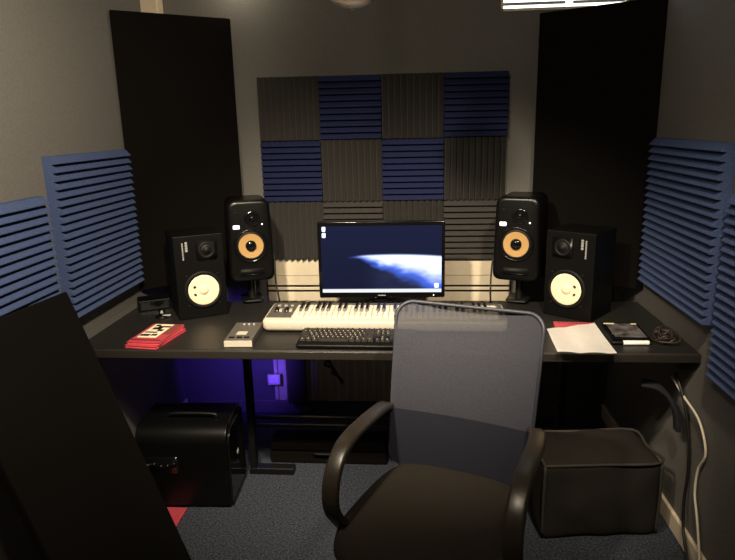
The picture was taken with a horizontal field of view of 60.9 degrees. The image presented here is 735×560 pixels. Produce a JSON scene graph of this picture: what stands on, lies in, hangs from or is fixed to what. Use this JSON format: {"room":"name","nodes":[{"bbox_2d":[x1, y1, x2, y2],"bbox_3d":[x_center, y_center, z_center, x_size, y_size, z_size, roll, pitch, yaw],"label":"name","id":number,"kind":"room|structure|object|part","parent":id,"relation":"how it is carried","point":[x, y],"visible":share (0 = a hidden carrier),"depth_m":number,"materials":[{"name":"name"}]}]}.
{"room":"studio","nodes":[
{"label":"studio","id":0,"kind":"room"},
{"bbox_2d":[0,0,184,559],"bbox_3d":[-1.304,0.157,0.921,0.100,2.450,4.900,0,14,5],"label":"wall","id":1,"kind":"structure","parent":0,"point":[59,95],"depth_m":2.34,"materials":[{"name":"paint"}]},
{"bbox_2d":[0,196,61,316],"bbox_3d":[-1.144,0.074,1.948,0.051,0.600,0.600,0,14,5],"label":"foam","id":2,"kind":"object","parent":1,"relation":"attached to","point":[28,270],"visible":0.6,"depth_m":2.05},
{"bbox_2d":[41,150,144,317],"bbox_3d":[-1.095,-0.216,2.562,0.051,0.600,0.592,0,14,5],"label":"foam","id":3,"kind":"object","parent":1,"relation":"attached to","point":[89,195],"visible":0.99,"depth_m":2.47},
{"bbox_2d":[109,10,241,289],"bbox_3d":[-0.879,-0.599,2.989,0.545,1.243,0.055,-10,17,-32],"label":"trap","id":4,"kind":"object","parent":1,"relation":"attached to","point":[175,73],"visible":0.73,"depth_m":2.93,"materials":[{"name":"black fabric"}]},
{"bbox_2d":[162,0,632,404],"bbox_3d":[0.099,-0.456,3.239,2.524,2.450,0.100,0,14,5],"label":"wall","id":5,"kind":"structure","parent":0,"point":[270,38],"depth_m":3.04,"materials":[{"name":"paint"}]},
{"bbox_2d":[140,0,163,13],"bbox_3d":[-1.033,-0.868,3.136,0.085,1.550,0.075,0,14,5],"label":"trim","id":6,"kind":"structure","parent":5,"relation":"attached to","point":[150,6],"depth_m":2.99,"materials":[{"name":"white paint"}]},
{"bbox_2d":[267,374,280,384],"bbox_3d":[-0.514,0.549,3.442,0.070,0.060,0.026,0,14,5],"label":"outlet","id":7,"kind":"object","parent":5,"relation":"attached to","point":[273,379],"visible":1,"depth_m":3.44,"materials":[{"name":"white plastic"}]},
{"bbox_2d":[256,76,320,140],"bbox_3d":[-0.388,-0.847,3.098,0.303,0.303,0.056,0,14,5],"label":"tile","id":8,"kind":"structure","parent":5,"relation":"attached to","point":[288,107],"depth_m":3.08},
{"bbox_2d":[260,140,322,201],"bbox_3d":[-0.381,-0.551,3.173,0.303,0.303,0.054,0,14,5],"label":"tile","id":9,"kind":"structure","parent":5,"relation":"attached to","point":[292,170],"depth_m":3.16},
{"bbox_2d":[268,201,323,260],"bbox_3d":[-0.375,-0.255,3.246,0.303,0.303,0.056,0,14,5],"label":"tile","id":10,"kind":"structure","parent":5,"relation":"attached to","point":[293,223],"depth_m":3.23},
{"bbox_2d":[287,360,306,403],"bbox_3d":[-0.389,0.427,3.401,0.100,0.520,0.026,0,14,5],"label":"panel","id":11,"kind":"structure","parent":5,"relation":"attached to","point":[296,369],"depth_m":3.42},
{"bbox_2d":[318,74,381,139],"bbox_3d":[-0.084,-0.848,3.074,0.303,0.303,0.054,0,14,5],"label":"tile","id":12,"kind":"structure","parent":5,"relation":"attached to","point":[350,107],"depth_m":3.06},
{"bbox_2d":[321,139,382,201],"bbox_3d":[-0.077,-0.552,3.147,0.303,0.303,0.056,0,14,5],"label":"tile","id":13,"kind":"structure","parent":5,"relation":"attached to","point":[352,170],"depth_m":3.13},
{"bbox_2d":[323,200,382,220],"bbox_3d":[-0.071,-0.256,3.223,0.303,0.303,0.054,0,14,5],"label":"tile","id":14,"kind":"structure","parent":5,"relation":"attached to","point":[358,210],"depth_m":3.18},
{"bbox_2d":[268,259,509,401],"bbox_3d":[0.108,0.282,3.356,1.270,0.811,0.032,0,14,5],"label":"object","id":15,"kind":"structure","parent":5,"relation":"attached to","point":[466,280],"depth_m":3.33,"materials":[{"name":"white paint"}]},
{"bbox_2d":[188,399,601,417],"bbox_3d":[0.121,0.710,3.472,2.292,0.075,0.016,0,14,5],"label":"baseboard","id":16,"kind":"structure","parent":5,"relation":"attached to","point":[264,406],"depth_m":3.49,"materials":[{"name":"paint"}]},
{"bbox_2d":[381,72,443,138],"bbox_3d":[0.220,-0.848,3.049,0.303,0.303,0.056,0,14,5],"label":"tile","id":17,"kind":"structure","parent":5,"relation":"attached to","point":[412,103],"depth_m":3.03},
{"bbox_2d":[383,199,442,220],"bbox_3d":[0.233,-0.257,3.197,0.303,0.303,0.056,0,14,5],"label":"tile","id":18,"kind":"structure","parent":5,"relation":"attached to","point":[392,209],"depth_m":3.16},
{"bbox_2d":[382,138,443,199],"bbox_3d":[0.227,-0.553,3.124,0.303,0.303,0.054,0,14,5],"label":"tile","id":19,"kind":"structure","parent":5,"relation":"attached to","point":[412,168],"depth_m":3.11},
{"bbox_2d":[443,199,497,258],"bbox_3d":[0.537,-0.257,3.173,0.303,0.303,0.054,0,14,5],"label":"tile","id":20,"kind":"structure","parent":5,"relation":"attached to","point":[469,224],"depth_m":3.16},
{"bbox_2d":[443,136,506,199],"bbox_3d":[0.531,-0.553,3.098,0.303,0.303,0.056,0,14,5],"label":"tile","id":21,"kind":"structure","parent":5,"relation":"attached to","point":[474,167],"depth_m":3.08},
{"bbox_2d":[444,71,508,136],"bbox_3d":[0.524,-0.849,3.025,0.303,0.303,0.054,0,14,5],"label":"tile","id":22,"kind":"structure","parent":5,"relation":"attached to","point":[475,103],"depth_m":3.01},
{"bbox_2d":[166,412,685,559],"bbox_3d":[-0.069,1.391,1.133,2.524,0.100,5.100,0,14,5],"label":"floor","id":23,"kind":"structure","parent":0,"point":[270,516],"depth_m":2.53,"materials":[{"name":"carpet"}]},
{"bbox_2d":[0,292,190,559],"bbox_3d":[-0.893,0.605,1.972,0.390,1.030,0.510,2,14,11],"label":"trap","id":24,"kind":"object","parent":23,"relation":"on","point":[73,468],"visible":1,"depth_m":1.95,"materials":[{"name":"black fabric"}]},
{"bbox_2d":[167,507,186,526],"bbox_3d":[-0.821,0.989,2.582,0.100,0.006,0.160,0,14,5],"label":"folder","id":25,"kind":"object","parent":23,"relation":"on","point":[176,513],"visible":0.29,"depth_m":2.62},
{"bbox_2d":[135,403,245,505],"bbox_3d":[-0.762,0.748,2.728,0.399,0.401,0.262,-1,14,3],"label":"subwoofer","id":26,"kind":"object","parent":23,"relation":"on","point":[194,453],"visible":0.93,"depth_m":2.62,"materials":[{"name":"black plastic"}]},
{"bbox_3d":[-0.864,0.774,2.615,0.150,0.075,0.004,-1,14,3],"label":"control panel","id":27,"kind":"part","parent":26,"relation":"part of","materials":[{"name":"black plastic"}]},
{"bbox_3d":[-0.747,0.575,2.663,0.230,0.033,0.018,-1,14,3],"label":"handle","id":28,"kind":"part","parent":26,"relation":"part of","materials":[{"name":"black plastic"}]},
{"bbox_2d":[270,430,387,464],"bbox_3d":[-0.183,0.812,3.030,0.560,0.105,0.168,0,14,5],"label":"case","id":29,"kind":"object","parent":23,"relation":"on","point":[292,446],"visible":0.72,"depth_m":2.98,"materials":[{"name":"black plastic"}]},
{"bbox_3d":[-0.199,0.823,2.959,0.118,0.012,0.024,0,14,5],"label":"handle","id":30,"kind":"part","parent":29,"relation":"part of","materials":[{"name":"black rubber"}]},
{"bbox_3d":[-0.183,0.779,3.033,0.560,0.043,0.145,0,14,5],"label":"lid","id":31,"kind":"part","parent":29,"relation":"part of","materials":[{"name":"black fabric"}]},
{"bbox_2d":[89,301,700,474],"bbox_3d":[0.059,0.550,2.714,2.316,0.757,0.672,0,14,5],"label":"desk","id":32,"kind":"object","parent":23,"relation":"on","point":[203,337],"visible":0.52,"depth_m":2.52,"materials":[{"name":"black laminate"}]},
{"bbox_2d":[137,293,170,311],"bbox_3d":[-0.998,0.105,2.921,0.140,0.050,0.101,-7,15,-22],"label":"box","id":33,"kind":"object","parent":32,"relation":"on","point":[150,302],"visible":1,"depth_m":2.88,"materials":[{"name":"black plastic"}]},
{"bbox_3d":[-0.978,0.116,2.876,0.120,0.035,0.001,-7,15,-23],"label":"panel","id":34,"kind":"part","parent":33,"relation":"part of","materials":[{"name":"black plastic"}]},
{"bbox_2d":[125,328,185,349],"bbox_3d":[-0.840,0.230,2.490,0.134,0.011,0.225,2,14,13],"label":"booklet","id":35,"kind":"object","parent":32,"relation":"on","point":[152,347],"visible":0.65,"depth_m":2.40,"materials":[{"name":"red paper"}]},
{"bbox_2d":[127,324,183,345],"bbox_3d":[-0.843,0.216,2.498,0.134,0.012,0.225,1,14,9],"label":"booklet","id":36,"kind":"object","parent":35,"relation":"on","point":[156,334],"visible":1,"depth_m":2.47,"materials":[{"name":"red paper"}]},
{"bbox_3d":[-0.853,0.204,2.523,0.080,0.001,0.165,1,14,9],"label":"picture panel","id":37,"kind":"part","parent":36,"relation":"part of","materials":[{"name":"white paper"}]},
{"bbox_3d":[-0.791,0.200,2.533,0.034,0.001,0.125,1,14,9],"label":"panel","id":38,"kind":"part","parent":36,"relation":"part of","materials":[{"name":"paper"}]},
{"bbox_2d":[155,308,170,318],"bbox_3d":[-0.912,0.146,2.775,0.060,0.038,0.060,-13,18,-39],"label":"webcam","id":39,"kind":"object","parent":32,"relation":"on","point":[161,315],"visible":1,"depth_m":2.76,"materials":[{"name":"black plastic"}]},
{"bbox_2d":[165,226,227,319],"bbox_3d":[-0.765,-0.035,2.803,0.212,0.368,0.224,-8,15,-24],"label":"speaker","id":40,"kind":"object","parent":32,"relation":"on","point":[195,256],"visible":1,"depth_m":2.72},
{"bbox_2d":[224,322,262,346],"bbox_3d":[-0.488,0.212,2.471,0.108,0.039,0.203,-1,14,3],"label":"audio interface","id":41,"kind":"object","parent":32,"relation":"on","point":[242,334],"visible":1,"depth_m":2.43,"materials":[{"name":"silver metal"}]},
{"bbox_3d":[-0.492,0.243,2.376,0.108,0.024,0.003,-1,14,3],"label":"plate","id":42,"kind":"part","parent":41,"relation":"part of","materials":[{"name":"white plastic"}]},
{"bbox_3d":[-0.489,0.207,2.440,0.040,0.002,0.035,-1,14,3],"label":"display plate","id":43,"kind":"part","parent":41,"relation":"part of","materials":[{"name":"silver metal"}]},
{"bbox_3d":[-0.535,0.533,2.842,0.028,0.693,0.050,0,14,5],"label":"leg","id":44,"kind":"part","parent":32,"relation":"part of","materials":[{"name":"black metal"}]},
{"bbox_2d":[241,281,263,302],"bbox_3d":[-0.555,0.032,3.005,0.150,0.116,0.150,-5,15,-15],"label":"speaker stand","id":45,"kind":"object","parent":32,"relation":"on","point":[252,296],"visible":0.53,"depth_m":2.99,"materials":[{"name":"black metal"}]},
{"bbox_2d":[224,195,274,281],"bbox_3d":[-0.558,-0.197,2.937,0.208,0.375,0.232,-5,15,-15],"label":"monitor speaker","id":46,"kind":"object","parent":45,"relation":"on","point":[249,245],"visible":1,"depth_m":2.84},
{"bbox_3d":[-0.554,0.084,3.018,0.100,0.008,0.140,-5,15,-15],"label":"plate","id":47,"kind":"part","parent":45,"relation":"part of","materials":[{"name":"black metal"}]},
{"bbox_2d":[274,254,280,302],"bbox_3d":[-0.418,0.009,2.915,0.020,0.213,0.294,-4,14,-10],"label":"cable","id":48,"kind":"object","parent":32,"relation":"on","point":[274,254],"visible":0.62,"depth_m":3.00,"materials":[{"name":"black rubber"}]},
{"bbox_2d":[324,360,343,383],"bbox_3d":[-0.194,0.332,2.688,0.182,0.237,0.036,1,14,8],"label":"cable bundle","id":49,"kind":"object","parent":32,"relation":"hanging from","point":[334,372],"visible":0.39,"depth_m":2.69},
{"bbox_2d":[296,327,393,349],"bbox_3d":[-0.040,0.222,2.399,0.450,0.036,0.165,0,14,5],"label":"keyboard","id":50,"kind":"object","parent":32,"relation":"on","point":[310,338],"visible":0.86,"depth_m":2.37,"materials":[{"name":"black plastic"}]},
{"bbox_2d":[317,220,444,302],"bbox_3d":[0.065,-0.079,2.856,0.568,0.393,0.176,0,14,4],"label":"computer monitor","id":51,"kind":"object","parent":32,"relation":"on","point":[382,261],"visible":1,"depth_m":2.80,"materials":[{"name":"black plastic"}]},
{"bbox_2d":[263,302,502,330],"bbox_3d":[0.071,0.145,2.594,0.985,0.074,0.225,0,14,5],"label":"keyboard","id":52,"kind":"object","parent":32,"relation":"on","point":[282,316],"visible":0.56,"depth_m":2.55,"materials":[{"name":"white plastic"}]},
{"bbox_3d":[-0.357,0.127,2.645,0.102,0.013,0.174,0,14,5],"label":"control panel","id":53,"kind":"part","parent":52,"relation":"part of","materials":[{"name":"grey plastic"}]},
{"bbox_3d":[0.123,0.125,2.606,0.862,0.012,0.162,0,14,5],"label":"panel","id":54,"kind":"part","parent":52,"relation":"part of","materials":[{"name":"white plastic"}]},
{"bbox_2d":[489,255,493,303],"bbox_3d":[0.576,-0.002,2.873,0.027,0.217,0.206,1,14,10],"label":"cable","id":55,"kind":"object","parent":32,"relation":"on","point":[493,255],"visible":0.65,"depth_m":2.93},
{"bbox_2d":[506,281,531,302],"bbox_3d":[0.703,0.031,2.898,0.150,0.116,0.150,5,15,24],"label":"speaker stand","id":56,"kind":"object","parent":32,"relation":"on","point":[518,296],"visible":0.52,"depth_m":2.89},
{"bbox_3d":[0.704,0.083,2.911,0.100,0.008,0.140,5,15,24],"label":"plate","id":57,"kind":"part","parent":56,"relation":"part of","materials":[{"name":"black metal"}]},
{"bbox_2d":[493,191,547,281],"bbox_3d":[0.694,-0.199,2.830,0.208,0.375,0.232,5,15,24],"label":"monitor speaker","id":58,"kind":"object","parent":56,"relation":"on","point":[521,223],"visible":1,"depth_m":2.74},
{"bbox_3d":[0.845,0.530,2.729,0.028,0.693,0.050,0,14,5],"label":"leg","id":59,"kind":"part","parent":32,"relation":"part of","materials":[{"name":"black metal"}]},
{"bbox_2d":[553,321,591,327],"bbox_3d":[0.822,0.204,2.452,0.155,0.008,0.235,1,14,9],"label":"book","id":60,"kind":"object","parent":32,"relation":"on","point":[556,324],"visible":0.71,"depth_m":2.54,"materials":[{"name":"red paper"}]},
{"bbox_2d":[547,323,616,352],"bbox_3d":[0.789,0.215,2.348,0.214,0.006,0.342,0,14,5],"label":"paper sheet","id":61,"kind":"object","parent":60,"relation":"on","point":[583,338],"visible":1,"depth_m":2.32,"materials":[{"name":"white paper"}]},
{"bbox_2d":[543,223,616,322],"bbox_3d":[0.899,-0.036,2.662,0.212,0.368,0.224,11,19,41],"label":"speaker","id":62,"kind":"object","parent":32,"relation":"on","point":[579,269],"visible":1,"depth_m":2.59},
{"bbox_2d":[602,322,650,340],"bbox_3d":[1.001,0.201,2.427,0.135,0.016,0.190,1,14,8],"label":"case","id":63,"kind":"object","parent":32,"relation":"on","point":[616,331],"visible":0.87,"depth_m":2.41,"materials":[{"name":"black plastic"}]},
{"bbox_2d":[606,323,646,337],"bbox_3d":[1.000,0.194,2.425,0.115,0.001,0.165,1,14,8],"label":"print","id":64,"kind":"object","parent":63,"relation":"on","point":[614,330],"depth_m":2.42},
{"bbox_2d":[611,340,650,344],"bbox_3d":[0.974,0.232,2.309,0.145,0.017,0.017,0,14,4],"label":"marker pen","id":65,"kind":"object","parent":32,"relation":"on","point":[624,342],"visible":1,"depth_m":2.30,"materials":[{"name":"white plastic"}]},
{"bbox_2d":[641,379,680,432],"bbox_3d":[1.101,0.470,2.345,0.155,0.173,0.053,9,17,34],"label":"cable","id":66,"kind":"object","parent":32,"relation":"hanging from","point":[650,384],"visible":1,"depth_m":2.32,"materials":[{"name":"black rubber"}]},
{"bbox_2d":[651,325,680,343],"bbox_3d":[1.113,0.205,2.342,0.098,0.045,0.137,0,14,5],"label":"coiled cord","id":67,"kind":"object","parent":32,"relation":"on","point":[661,337],"visible":1,"depth_m":2.34,"materials":[{"name":"black rubber"}]},
{"bbox_2d":[322,300,546,559],"bbox_3d":[0.207,0.638,1.831,0.604,1.008,0.654,5,15,24],"label":"office chair","id":68,"kind":"object","parent":23,"relation":"on","point":[465,442],"visible":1,"depth_m":1.91,"materials":[{"name":"fabric"}]},
{"bbox_3d":[0.030,0.591,1.872,0.165,0.351,0.433,5,15,24],"label":"armrest","id":69,"kind":"part","parent":68,"relation":"part of","materials":[{"name":"black plastic"}]},
{"bbox_3d":[0.190,0.705,1.798,0.492,0.092,0.544,5,15,24],"label":"seat","id":70,"kind":"part","parent":68,"relation":"part of","materials":[{"name":"fabric"}]},
{"bbox_3d":[0.301,0.356,1.983,0.487,0.538,0.146,5,15,24],"label":"frame","id":71,"kind":"part","parent":68,"relation":"part of","materials":[{"name":"grey fabric"}]},
{"bbox_3d":[0.372,0.621,1.721,0.193,0.351,0.438,5,15,24],"label":"armrest","id":72,"kind":"part","parent":68,"relation":"part of","materials":[{"name":"black plastic"}]},
{"bbox_2d":[528,427,664,537],"bbox_3d":[0.888,0.791,2.508,0.483,0.352,0.298,-2,14,-1],"label":"pouf","id":73,"kind":"object","parent":23,"relation":"on","point":[604,481],"visible":0.92,"depth_m":2.38,"materials":[{"name":"brown fabric"}]},
{"bbox_2d":[604,0,734,559],"bbox_3d":[1.112,0.152,0.724,0.100,2.450,4.900,0,14,5],"label":"wall","id":74,"kind":"structure","parent":0,"point":[697,98],"depth_m":2.29,"materials":[{"name":"paint"}]},
{"bbox_2d":[532,0,667,289],"bbox_3d":[1.020,-0.587,2.826,0.544,1.215,0.055,10,18,39],"label":"trap","id":75,"kind":"object","parent":74,"relation":"attached to","point":[599,73],"visible":0.7,"depth_m":2.76,"materials":[{"name":"black fabric"}]},
{"bbox_2d":[601,404,705,559],"bbox_3d":[1.080,1.304,1.018,0.016,0.075,4.900,0,14,5],"label":"baseboard","id":76,"kind":"structure","parent":74,"relation":"attached to","point":[667,512],"depth_m":2.43,"materials":[{"name":"white paint"}]},
{"bbox_2d":[674,373,690,559],"bbox_3d":[1.140,0.709,2.217,0.051,0.644,0.428,2,14,11],"label":"power cable","id":77,"kind":"object","parent":74,"relation":"attached to","point":[675,374],"visible":1,"depth_m":2.29,"materials":[{"name":"black rubber"}]},
{"bbox_2d":[637,138,734,324],"bbox_3d":[1.165,-0.215,2.334,0.051,0.600,0.630,0,14,5],"label":"foam","id":78,"kind":"object","parent":74,"relation":"attached to","point":[691,181],"visible":1,"depth_m":2.23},
{"bbox_2d":[671,375,706,559],"bbox_3d":[1.149,0.724,2.205,0.053,0.628,0.494,1,14,8],"label":"power cable","id":79,"kind":"object","parent":74,"relation":"attached to","point":[672,377],"visible":1,"depth_m":2.20,"materials":[{"name":"white plastic"}]},
{"bbox_2d":[705,194,734,400],"bbox_3d":[1.115,0.101,1.702,0.051,0.600,0.615,0,14,5],"label":"foam","id":80,"kind":"object","parent":74,"relation":"attached to","point":[721,366],"visible":1,"depth_m":1.94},
{"bbox_3d":[-0.124,-1.082,0.513,2.524,0.100,5.100,0,14,5],"label":"ceiling","id":81,"kind":"structure","parent":0,"visible":0},
{"bbox_2d":[331,0,372,10],"bbox_3d":[-0.049,-1.038,1.708,0.140,0.562,0.140,0,14,5],"label":"pendant lamp","id":82,"kind":"object","parent":81,"relation":"hanging from","point":[349,4],"visible":1,"depth_m":1.75,"materials":[{"name":"metal"}]},
{"bbox_2d":[501,0,628,11],"bbox_3d":[0.915,-1.409,2.902,0.582,0.292,0.052,0,14,5],"label":"ceiling light","id":83,"kind":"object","parent":81,"relation":"attached to","point":[506,5],"depth_m":2.94,"materials":[{"name":"white paint"}]},
{"bbox_3d":[0.917,-1.415,2.926,0.562,0.272,0.004,0,14,5],"label":"pane","id":84,"kind":"part","parent":83,"relation":"part of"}
]}

